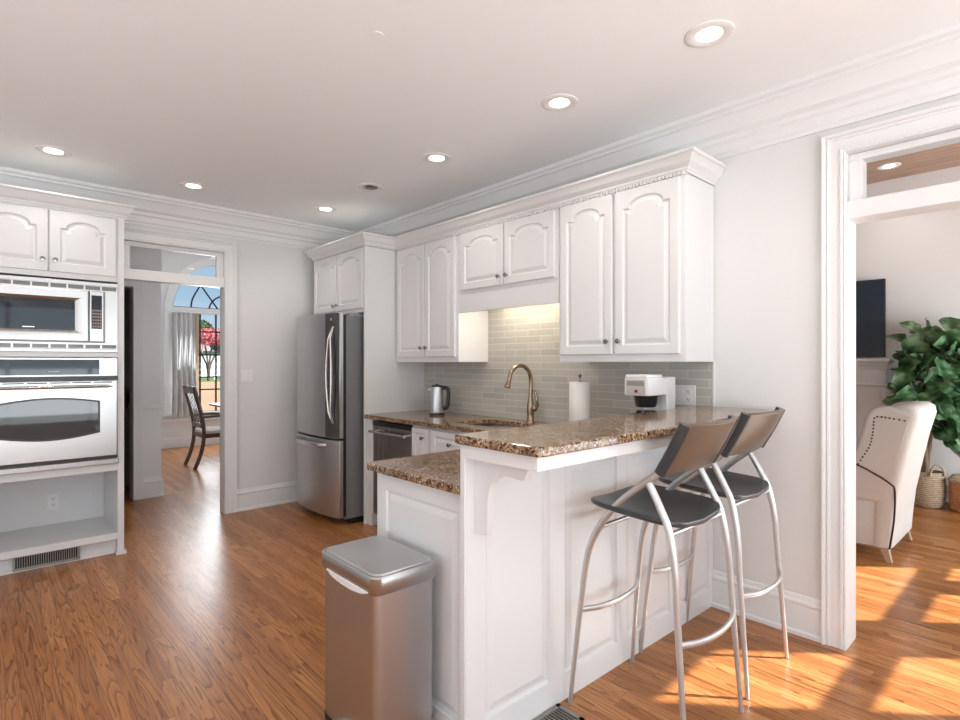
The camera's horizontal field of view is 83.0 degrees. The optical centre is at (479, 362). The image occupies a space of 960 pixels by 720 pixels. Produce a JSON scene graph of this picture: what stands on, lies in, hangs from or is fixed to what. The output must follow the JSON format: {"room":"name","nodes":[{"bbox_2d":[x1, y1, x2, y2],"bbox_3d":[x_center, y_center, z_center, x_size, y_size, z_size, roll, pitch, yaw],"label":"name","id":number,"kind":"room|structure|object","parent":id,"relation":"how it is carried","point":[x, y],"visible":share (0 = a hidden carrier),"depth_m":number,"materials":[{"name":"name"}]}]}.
{"room":"kitchen","nodes":[
{"label":"kitchen","id":0,"kind":"room"},
{"bbox_2d":[124,288,129,487],"bbox_3d":[-4.938,-0.005,5.621,2.150,2.740,2.040,0,0,-43],"label":"wall","id":1,"kind":"structure","parent":0,"point":[126,290],"depth_m":6.00,"materials":[{"name":"grey paint"}]},
{"bbox_2d":[124,246,160,499],"bbox_3d":[-4.266,-0.005,4.758,2.570,2.740,0.140,0,0,-43],"label":"wall","id":2,"kind":"structure","parent":0,"point":[140,258],"depth_m":5.51,"materials":[{"name":"white paint"}]},
{"bbox_2d":[124,280,142,499],"bbox_3d":[-3.793,0.260,5.078,1.100,2.210,0.030,0,0,-43],"label":"door frame","id":3,"kind":"structure","parent":2,"relation":"in","point":[137,286],"depth_m":5.41,"materials":[{"name":"white paint"}]},
{"bbox_2d":[143,402,161,408],"bbox_3d":[-3.325,0.432,5.512,0.175,0.065,0.025,0,0,-43],"label":"trim","id":4,"kind":"structure","parent":2,"relation":"attached to","point":[151,405],"depth_m":5.51,"materials":[{"name":"white paint"}]},
{"bbox_2d":[143,477,164,498],"bbox_3d":[-4.466,1.265,6.759,0.206,0.200,3.406,0,0,-43],"label":"baseboard","id":5,"kind":"structure","parent":2,"relation":"attached to","point":[152,487],"depth_m":5.51,"materials":[{"name":"white paint"}]},
{"bbox_2d":[161,250,219,448],"bbox_3d":[-4.480,-0.285,9.257,3.450,3.300,0.150,0,0,-43],"label":"wall","id":6,"kind":"structure","parent":0,"point":[171,262],"depth_m":8.78,"materials":[{"name":"paint"}]},
{"bbox_2d":[163,257,219,416],"bbox_3d":[-4.353,-0.478,9.348,1.960,2.667,0.150,0,0,-43],"label":"window","id":7,"kind":"structure","parent":6,"relation":"attached to","point":[172,290],"depth_m":8.91,"materials":[{"name":"white paint"}]},
{"bbox_2d":[169,310,219,314],"bbox_3d":[-4.293,-0.825,9.283,1.840,0.032,0.085,0,0,-43],"label":"curtain rod","id":8,"kind":"object","parent":7,"relation":"attached to","point":[169,310],"visible":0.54,"depth_m":8.89,"materials":[{"name":"white paint"}]},
{"bbox_2d":[172,312,196,416],"bbox_3d":[-4.788,0.025,8.794,0.370,1.680,0.093,0,0,-43],"label":"curtain","id":9,"kind":"object","parent":8,"relation":"hanging from","point":[183,324],"visible":0.89,"depth_m":8.77,"materials":[{"name":"grey fabric"}]},
{"bbox_2d":[124,223,314,489],"bbox_3d":[-3.572,-0.005,3.834,6.140,2.740,0.100,0,0,-43],"label":"wall","id":10,"kind":"structure","parent":0,"point":[275,284],"depth_m":5.19,"materials":[{"name":"paint"}]},
{"bbox_2d":[124,226,236,513],"bbox_3d":[-2.638,0.132,4.694,0.982,2.467,0.168,0,0,-43],"label":"door frame","id":11,"kind":"structure","parent":10,"relation":"in","point":[224,252],"depth_m":4.92,"materials":[{"name":"white paint"}]},
{"bbox_2d":[240,370,252,381],"bbox_3d":[-2.168,0.121,5.051,0.118,0.116,0.009,0,0,-43],"label":"light switch","id":12,"kind":"object","parent":10,"relation":"attached to","point":[245,375],"visible":1,"depth_m":5.05,"materials":[{"name":"white plastic"}]},
{"bbox_2d":[237,481,296,511],"bbox_3d":[-1.914,1.265,5.275,0.870,0.200,0.026,0,0,-43],"label":"baseboard","id":13,"kind":"structure","parent":10,"relation":"attached to","point":[286,492],"depth_m":5.16,"materials":[{"name":"white paint"}]},
{"bbox_2d":[0,0,959,231],"bbox_3d":[-1.309,-1.425,1.377,6.140,0.100,9.200,0,0,-43],"label":"ceiling","id":14,"kind":"structure","parent":0,"point":[278,108],"depth_m":2.62,"materials":[{"name":"paint"}]},
{"bbox_2d":[34,145,71,156],"bbox_3d":[-2.765,-1.371,3.521,0.192,0.008,0.192,0,0,-43],"label":"recessed light","id":15,"kind":"object","parent":14,"relation":"in","point":[46,149],"visible":1,"depth_m":3.51,"materials":[{"name":"white plastic"}]},
{"bbox_2d":[179,182,206,189],"bbox_3d":[-2.225,-1.371,4.218,0.192,0.008,0.192,0,0,-43],"label":"recessed light","id":16,"kind":"object","parent":14,"relation":"in","point":[188,185],"visible":1,"depth_m":4.21,"materials":[{"name":"white plastic"}]},
{"bbox_2d":[314,206,336,212],"bbox_3d":[-1.378,-1.371,4.848,0.192,0.008,0.192,0,0,-43],"label":"recessed light","id":17,"kind":"object","parent":14,"relation":"in","point":[327,209],"visible":1,"depth_m":4.84,"materials":[{"name":"white plastic"}]},
{"bbox_2d":[358,183,382,190],"bbox_3d":[-0.855,-1.369,4.242,0.192,0.012,0.192,0,0,-43],"label":"recessed light","id":18,"kind":"object","parent":14,"relation":"in","point":[364,186],"visible":1,"depth_m":4.22,"materials":[{"name":"white plastic"}]},
{"bbox_2d":[371,31,383,39],"bbox_3d":[-0.430,-1.374,2.280,0.056,0.002,0.056,0,0,-43],"label":"cover plate","id":19,"kind":"object","parent":14,"relation":"attached to","point":[377,35],"visible":1,"depth_m":2.28,"materials":[{"name":"paint"}]},
{"bbox_2d":[422,152,450,163],"bbox_3d":[-0.290,-1.371,3.641,0.192,0.008,0.192,0,0,-43],"label":"recessed light","id":20,"kind":"object","parent":14,"relation":"in","point":[435,157],"visible":1,"depth_m":3.63,"materials":[{"name":"white plastic"}]},
{"bbox_2d":[541,94,577,111],"bbox_3d":[0.420,-1.371,2.867,0.192,0.008,0.192,0,0,-43],"label":"recessed light","id":21,"kind":"object","parent":14,"relation":"in","point":[556,102],"visible":1,"depth_m":2.86,"materials":[{"name":"white plastic"}]},
{"bbox_2d":[685,20,734,47],"bbox_3d":[0.959,-1.371,2.270,0.192,0.008,0.192,0,0,-43],"label":"recessed light","id":22,"kind":"object","parent":14,"relation":"in","point":[711,33],"visible":1,"depth_m":2.26,"materials":[{"name":"white plastic"}]},
{"bbox_2d":[0,443,959,719],"bbox_3d":[-0.948,1.395,4.055,10.300,0.060,12.650,0,0,-43],"label":"floor","id":23,"kind":"structure","parent":0,"point":[207,613],"depth_m":2.66,"materials":[{"name":"brown wood"}]},
{"bbox_2d":[0,183,135,575],"bbox_3d":[-3.026,0.120,3.822,0.926,2.490,0.651,0,0,-43],"label":"tall cabinet","id":24,"kind":"object","parent":23,"relation":"on","point":[44,234],"visible":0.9,"depth_m":3.79,"materials":[{"name":"white paint"}]},
{"bbox_2d":[12,546,79,571],"bbox_3d":[-2.903,1.307,3.644,0.355,0.100,0.022,0,0,-43],"label":"register","id":25,"kind":"object","parent":24,"relation":"attached to","point":[22,563],"visible":0.98,"depth_m":3.63,"materials":[{"name":"silver metal"}]},
{"bbox_2d":[47,493,58,509],"bbox_3d":[-3.201,1.040,4.074,0.072,0.116,0.010,0,0,-43],"label":"power outlet","id":26,"kind":"object","parent":24,"relation":"attached to","point":[52,499],"visible":1,"depth_m":4.07,"materials":[{"name":"white plastic"}]},
{"bbox_2d":[0,275,117,351],"bbox_3d":[-2.852,-0.318,3.597,0.767,0.485,0.076,0,0,-43],"label":"microwave","id":27,"kind":"object","parent":24,"relation":"in","point":[37,314],"visible":1,"depth_m":3.61,"materials":[{"name":"silver metal"}]},
{"bbox_2d":[0,357,118,474],"bbox_3d":[-2.965,0.336,3.720,0.767,0.745,0.503,0,0,-43],"label":"oven","id":28,"kind":"object","parent":24,"relation":"in","point":[56,413],"visible":1,"depth_m":3.60,"materials":[{"name":"silver metal"}]},
{"bbox_2d":[124,391,129,415],"bbox_3d":[-4.102,0.840,5.828,0.560,1.051,0.521,0,0,-43],"label":"chair","id":29,"kind":"object","parent":23,"relation":"on","point":[126,394],"visible":0.15,"depth_m":5.82,"materials":[{"name":"brown wood"}]},
{"bbox_2d":[182,385,219,469],"bbox_3d":[-3.622,0.836,7.268,0.543,1.075,0.488,0,0,-43],"label":"dining chair","id":30,"kind":"object","parent":23,"relation":"on","point":[204,432],"visible":0.73,"depth_m":7.11,"materials":[{"name":"brown wood"}]},
{"bbox_2d":[195,426,219,433],"bbox_3d":[-3.570,0.896,7.316,0.400,0.046,0.450,0,0,-43],"label":"seat cushion","id":31,"kind":"object","parent":30,"relation":"on","point":[213,429],"depth_m":7.13,"materials":[{"name":"beige fabric"}]},
{"bbox_2d":[209,403,219,406],"bbox_3d":[-3.168,0.990,8.467,1.690,0.750,1.050,0,0,-43],"label":"dining table","id":32,"kind":"object","parent":23,"relation":"on","point":[210,404],"visible":0.16,"depth_m":8.11,"materials":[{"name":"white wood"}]},
{"bbox_2d":[295,313,363,523],"bbox_3d":[-1.193,0.470,5.049,0.915,1.790,0.825,0,0,-43],"label":"refrigerator","id":33,"kind":"object","parent":23,"relation":"on","point":[330,346],"visible":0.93,"depth_m":4.63,"materials":[{"name":"silver metal"}]},
{"bbox_2d":[314,246,424,525],"bbox_3d":[-1.054,0.186,5.124,0.681,2.358,1.043,0,0,-43],"label":"tall cabinet","id":34,"kind":"object","parent":23,"relation":"on","point":[362,280],"depth_m":4.73,"materials":[{"name":"white paint"}]},
{"bbox_2d":[322,535,435,719],"bbox_3d":[-0.392,1.040,2.038,0.328,0.650,0.406,0,0,-43],"label":"trash can","id":35,"kind":"object","parent":23,"relation":"on","point":[379,589],"visible":1,"depth_m":1.92,"materials":[{"name":"silver metal"}]},
{"bbox_2d":[368,420,412,513],"bbox_3d":[-0.518,0.918,4.522,0.636,0.893,0.560,0,0,-43],"label":"dishwasher","id":36,"kind":"object","parent":23,"relation":"on","point":[391,440],"visible":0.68,"depth_m":4.37,"materials":[{"name":"silver metal"}]},
{"bbox_2d":[377,473,459,719],"bbox_3d":[0.160,0.915,2.542,1.162,0.899,0.667,0,0,-43],"label":"base cabinet","id":37,"kind":"object","parent":23,"relation":"on","point":[421,518],"visible":0.02,"depth_m":2.04,"materials":[{"name":"white paint"}]},
{"bbox_2d":[367,449,459,494],"bbox_3d":[0.142,0.449,2.518,1.152,0.032,0.652,0,0,-43],"label":"countertop","id":38,"kind":"structure","parent":37,"relation":"on","point":[438,470],"depth_m":2.23,"materials":[{"name":"brown stone"}]},
{"bbox_2d":[412,425,431,455],"bbox_3d":[-0.242,0.916,4.234,0.620,0.898,0.232,0,0,-43],"label":"base cabinet","id":39,"kind":"object","parent":23,"relation":"on","point":[421,436],"visible":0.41,"depth_m":4.04,"materials":[{"name":"white paint"}]},
{"bbox_2d":[431,424,472,452],"bbox_3d":[0.198,0.916,3.756,0.620,0.898,1.058,0,0,-43],"label":"base cabinet","id":40,"kind":"object","parent":23,"relation":"on","point":[442,440],"visible":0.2,"depth_m":3.85,"materials":[{"name":"white paint"}]},
{"bbox_2d":[364,410,549,432],"bbox_3d":[0.143,0.449,3.849,0.648,0.032,2.605,0,0,-43],"label":"countertop","id":41,"kind":"structure","parent":40,"relation":"on","point":[458,422],"depth_m":4.16,"materials":[{"name":"brown stone"}]},
{"bbox_2d":[427,384,450,415],"bbox_3d":[-0.344,0.303,4.510,0.137,0.258,0.170,0,0,-43],"label":"electric kettle","id":42,"kind":"object","parent":41,"relation":"on","point":[437,407],"visible":1,"depth_m":4.48,"materials":[{"name":"silver metal"}]},
{"bbox_2d":[473,423,515,428],"bbox_3d":[0.136,0.545,3.850,0.363,0.159,0.648,0,0,-43],"label":"sink","id":43,"kind":"object","parent":41,"relation":"in","point":[483,424],"visible":0.07,"depth_m":4.13,"materials":[{"name":"silver metal"}]},
{"bbox_2d":[504,363,538,422],"bbox_3d":[0.301,0.218,3.850,0.295,0.430,0.117,0,0,-43],"label":"kitchen faucet","id":44,"kind":"object","parent":41,"relation":"on","point":[531,408],"visible":1,"depth_m":3.92,"materials":[{"name":"brown metal"}]},
{"bbox_2d":[569,374,590,420],"bbox_3d":[0.638,0.252,3.470,0.150,0.363,0.149,0,0,-43],"label":"paper towel holder","id":45,"kind":"object","parent":41,"relation":"on","point":[579,392],"visible":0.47,"depth_m":3.41,"materials":[{"name":"white paper"}]},
{"bbox_2d":[625,374,674,413],"bbox_3d":[0.941,0.248,3.004,0.297,0.370,0.145,0,0,-43],"label":"coffee maker","id":46,"kind":"object","parent":41,"relation":"on","point":[653,392],"visible":0.6,"depth_m":2.93,"materials":[{"name":"white plastic"}]},
{"bbox_2d":[633,395,657,407],"bbox_3d":[0.908,0.207,2.974,0.132,0.065,0.132,0,0,-43],"label":"coffee pot","id":47,"kind":"object","parent":46,"relation":"on","point":[650,401],"depth_m":2.92,"materials":[{"name":"black glass"}]},
{"bbox_2d":[533,703,584,719],"bbox_3d":[0.246,1.362,2.021,0.300,0.006,0.130,0,0,-43],"label":"floor vent","id":48,"kind":"object","parent":23,"relation":"in","point":[557,712],"visible":1,"depth_m":2.10,"materials":[{"name":"silver metal"}]},
{"bbox_2d":[460,445,712,719],"bbox_3d":[0.622,0.821,2.466,1.819,1.088,0.026,0,0,-41],"label":"panel","id":49,"kind":"object","parent":23,"relation":"on","point":[520,581],"visible":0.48,"depth_m":2.15,"materials":[{"name":"white paint"}]},
{"bbox_2d":[475,460,532,534],"bbox_3d":[0.078,0.457,1.799,0.028,0.272,0.258,0,0,-43],"label":"corbel","id":50,"kind":"object","parent":49,"relation":"attached to","point":[487,475],"visible":0.76,"depth_m":1.84,"materials":[{"name":"white paint"}]},
{"bbox_2d":[461,435,672,471],"bbox_3d":[0.733,0.298,2.331,1.837,0.044,0.357,0,0,-43],"label":"apron","id":51,"kind":"object","parent":49,"relation":"attached to","point":[534,464],"visible":0.39,"depth_m":1.74,"materials":[{"name":"white paint"}]},
{"bbox_2d":[455,405,773,457],"bbox_3d":[0.705,0.259,2.345,1.859,0.031,0.469,0,0,-43],"label":"bar","id":52,"kind":"object","parent":49,"relation":"on","point":[552,439],"visible":0.83,"depth_m":1.93,"materials":[{"name":"brown stone"}]},
{"bbox_2d":[568,414,743,719],"bbox_3d":[0.700,0.783,2.133,0.473,1.163,0.531,0,0,-43],"label":"bar stool","id":53,"kind":"object","parent":23,"relation":"on","point":[692,447],"visible":1,"depth_m":2.05,"materials":[{"name":"silver metal"}]},
{"bbox_2d":[639,406,788,699],"bbox_3d":[1.098,0.783,2.525,0.473,1.163,0.531,0,0,-43],"label":"bar stool","id":54,"kind":"object","parent":23,"relation":"on","point":[752,431],"visible":0.9,"depth_m":2.41,"materials":[{"name":"silver metal"}]},
{"bbox_2d":[856,359,895,445],"bbox_3d":[3.633,0.660,6.166,0.298,1.410,1.710,0,0,-43],"label":"fireplace","id":55,"kind":"object","parent":23,"relation":"on","point":[872,375],"visible":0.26,"depth_m":5.63,"materials":[{"name":"white paint"}]},
{"bbox_2d":[856,278,885,356],"bbox_3d":[3.669,-0.458,6.135,0.150,0.824,1.485,0,0,-43],"label":"television","id":56,"kind":"object","parent":55,"relation":"on","point":[870,294],"visible":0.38,"depth_m":5.67,"materials":[{"name":"black plastic"}]},
{"bbox_2d":[856,359,895,364],"bbox_3d":[3.633,-0.013,6.166,0.298,0.065,1.710,0,0,-43],"label":"mantel shelf","id":57,"kind":"object","parent":55,"relation":"attached to","point":[858,361],"depth_m":5.55,"materials":[{"name":"white paint"}]},
{"bbox_2d":[856,401,936,562],"bbox_3d":[2.830,0.828,4.191,0.778,1.075,0.988,0,0,-43],"label":"chair","id":58,"kind":"object","parent":23,"relation":"on","point":[893,440],"visible":0.59,"depth_m":3.74,"materials":[{"name":"fabric"}]},
{"bbox_2d":[914,464,945,507],"bbox_3d":[4.273,1.153,5.192,0.284,0.415,0.283,0,0,4],"label":"seagrass basket","id":59,"kind":"object","parent":23,"relation":"on","point":[931,486],"visible":0.68,"depth_m":5.07,"materials":[{"name":"beige wicker"}]},
{"bbox_2d":[882,317,959,472],"bbox_3d":[4.371,0.316,5.031,0.773,1.526,1.035,0,0,-43],"label":"potted plant","id":60,"kind":"object","parent":59,"relation":"in","point":[939,385],"visible":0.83,"depth_m":5.09,"materials":[{"name":"green plant"}]},
{"bbox_2d":[948,474,959,511],"bbox_3d":[4.530,1.206,5.001,0.330,0.311,0.310,0,0,-43],"label":"wicker basket","id":61,"kind":"object","parent":23,"relation":"on","point":[953,479],"visible":1,"depth_m":4.97,"materials":[{"name":"brown wicker"}]},
{"bbox_2d":[425,94,959,599],"bbox_3d":[1.375,-0.315,3.088,0.162,3.360,8.080,0,0,-43],"label":"wall","id":62,"kind":"structure","parent":0,"point":[767,200],"depth_m":2.89,"materials":[{"name":"paint"}]},
{"bbox_2d":[396,235,487,361],"bbox_3d":[-0.351,-0.500,4.586,0.376,0.986,0.849,0,0,-43],"label":"upper cabinet","id":63,"kind":"object","parent":62,"relation":"attached to","point":[430,326],"visible":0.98,"depth_m":4.38,"materials":[{"name":"white paint"}]},
{"bbox_2d":[0,23,959,249],"bbox_3d":[-0.863,-1.255,0.966,6.040,0.240,7.790,0,0,-43],"label":"trim","id":64,"kind":"structure","parent":62,"relation":"attached to","point":[923,69],"depth_m":3.05,"materials":[{"name":"white paint"}]},
{"bbox_2d":[459,208,558,312],"bbox_3d":[0.271,-0.689,3.910,0.376,0.608,0.981,0,0,-43],"label":"upper cabinet","id":65,"kind":"object","parent":62,"relation":"attached to","point":[515,263],"visible":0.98,"depth_m":3.75,"materials":[{"name":"white paint"}]},
{"bbox_2d":[559,173,713,361],"bbox_3d":[0.892,-0.500,3.236,0.376,0.986,0.843,0,0,-43],"label":"upper cabinet","id":66,"kind":"object","parent":62,"relation":"attached to","point":[636,265],"visible":1,"depth_m":3.02,"materials":[{"name":"white paint"}]},
{"bbox_2d":[304,146,727,260],"bbox_3d":[-0.180,-1.037,4.157,0.707,0.106,3.799,0,0,-43],"label":"crown molding","id":67,"kind":"structure","parent":66,"relation":"attached to","point":[693,161],"depth_m":3.43,"materials":[{"name":"white paint"}]},
{"bbox_2d":[675,385,695,404],"bbox_3d":[1.193,0.187,3.158,0.010,0.116,0.125,0,0,-43],"label":"power outlet","id":68,"kind":"object","parent":62,"relation":"attached to","point":[684,394],"visible":1,"depth_m":3.15,"materials":[{"name":"white plastic"}]},
{"bbox_2d":[713,362,715,405],"bbox_3d":[1.314,0.119,3.046,0.019,0.252,0.008,0,0,-43],"label":"trim","id":69,"kind":"structure","parent":62,"relation":"attached to","point":[714,363],"depth_m":3.04,"materials":[{"name":"white wood"}]},
{"bbox_2d":[711,570,820,642],"bbox_3d":[1.486,1.265,2.855,0.026,0.200,0.552,0,0,-43],"label":"baseboard","id":70,"kind":"structure","parent":62,"relation":"attached to","point":[802,612],"depth_m":2.81,"materials":[{"name":"white paint"}]},
{"bbox_2d":[821,100,959,650],"bbox_3d":[2.300,0.134,2.097,0.212,2.463,1.666,0,0,-43],"label":"door frame","id":71,"kind":"structure","parent":62,"relation":"in","point":[845,204],"depth_m":2.60,"materials":[{"name":"white paint"}]},
{"bbox_2d":[856,166,959,480],"bbox_3d":[4.144,-0.285,5.923,0.120,3.300,6.900,0,0,-43],"label":"wall","id":72,"kind":"structure","parent":0,"point":[918,256],"depth_m":5.52,"materials":[{"name":"paint"}]},
{"bbox_2d":[945,481,948,501],"bbox_3d":[5.326,1.265,4.531,0.026,0.200,3.050,0,0,-43],"label":"baseboard","id":73,"kind":"structure","parent":72,"relation":"attached to","point":[947,485],"depth_m":5.33,"materials":[{"name":"white paint"}]},
{"bbox_2d":[866,142,959,183],"bbox_3d":[2.769,-1.955,4.657,4.016,0.080,6.900,0,0,-43],"label":"ceiling","id":74,"kind":"structure","parent":0,"point":[947,156],"depth_m":5.21,"materials":[{"name":"brown wood"}]},
{"bbox_2d":[877,162,900,169],"bbox_3d":[3.975,-1.911,5.278,0.192,0.008,0.192,0,0,-43],"label":"recessed light","id":75,"kind":"object","parent":74,"relation":"in","point":[887,166],"visible":1,"depth_m":5.27,"materials":[{"name":"white plastic"}]},
{"label":"outside","id":76,"kind":"structure","parent":0,"visible":0},
{"bbox_2d":[201,382,219,410],"bbox_3d":[-11.980,1.890,35.154,90.000,0.050,48.050,0,0,-43],"label":"ground","id":77,"kind":"structure","parent":76,"point":[207,396],"depth_m":30.23,"materials":[{"name":"beige"}]},
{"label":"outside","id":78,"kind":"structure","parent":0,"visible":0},
{"bbox_2d":[201,377,219,381],"bbox_3d":[-42.479,1.875,68.275,90.000,0.080,42.000,0,0,-43],"label":"verge","id":79,"kind":"structure","parent":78,"point":[218,378],"depth_m":56.94,"materials":[{"name":"green plant"}]},
{"bbox_2d":[201,320,214,357],"bbox_3d":[-35.796,-1.867,69.029,3.911,7.476,4.011,0,0,-43],"label":"shade tree","id":80,"kind":"object","parent":79,"relation":"on","point":[204,324],"visible":0.15,"depth_m":68.70,"materials":[{"name":"green plant"}]},
{"bbox_2d":[201,328,219,380],"bbox_3d":[-27.958,-0.868,55.877,5.904,5.475,5.841,0,0,-43],"label":"crape myrtle","id":81,"kind":"object","parent":79,"relation":"on","point":[209,337],"visible":0.35,"depth_m":55.32,"materials":[{"name":"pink plant"}]},
{"bbox_2d":[201,344,219,373],"bbox_3d":[-41.897,-0.685,82.405,18.800,5.100,7.200,0,0,-43],"label":"house","id":82,"kind":"structure","parent":79,"relation":"on","point":[207,347],"depth_m":80.23,"materials":[{"name":"grey"}]},
{"bbox_2d":[201,361,219,379],"bbox_3d":[-30.881,0.815,58.632,26.000,2.100,0.200,0,0,-43],"label":"rail fence","id":83,"kind":"object","parent":79,"relation":"on","point":[213,363],"visible":0.05,"depth_m":59.92,"materials":[{"name":"white wood"}]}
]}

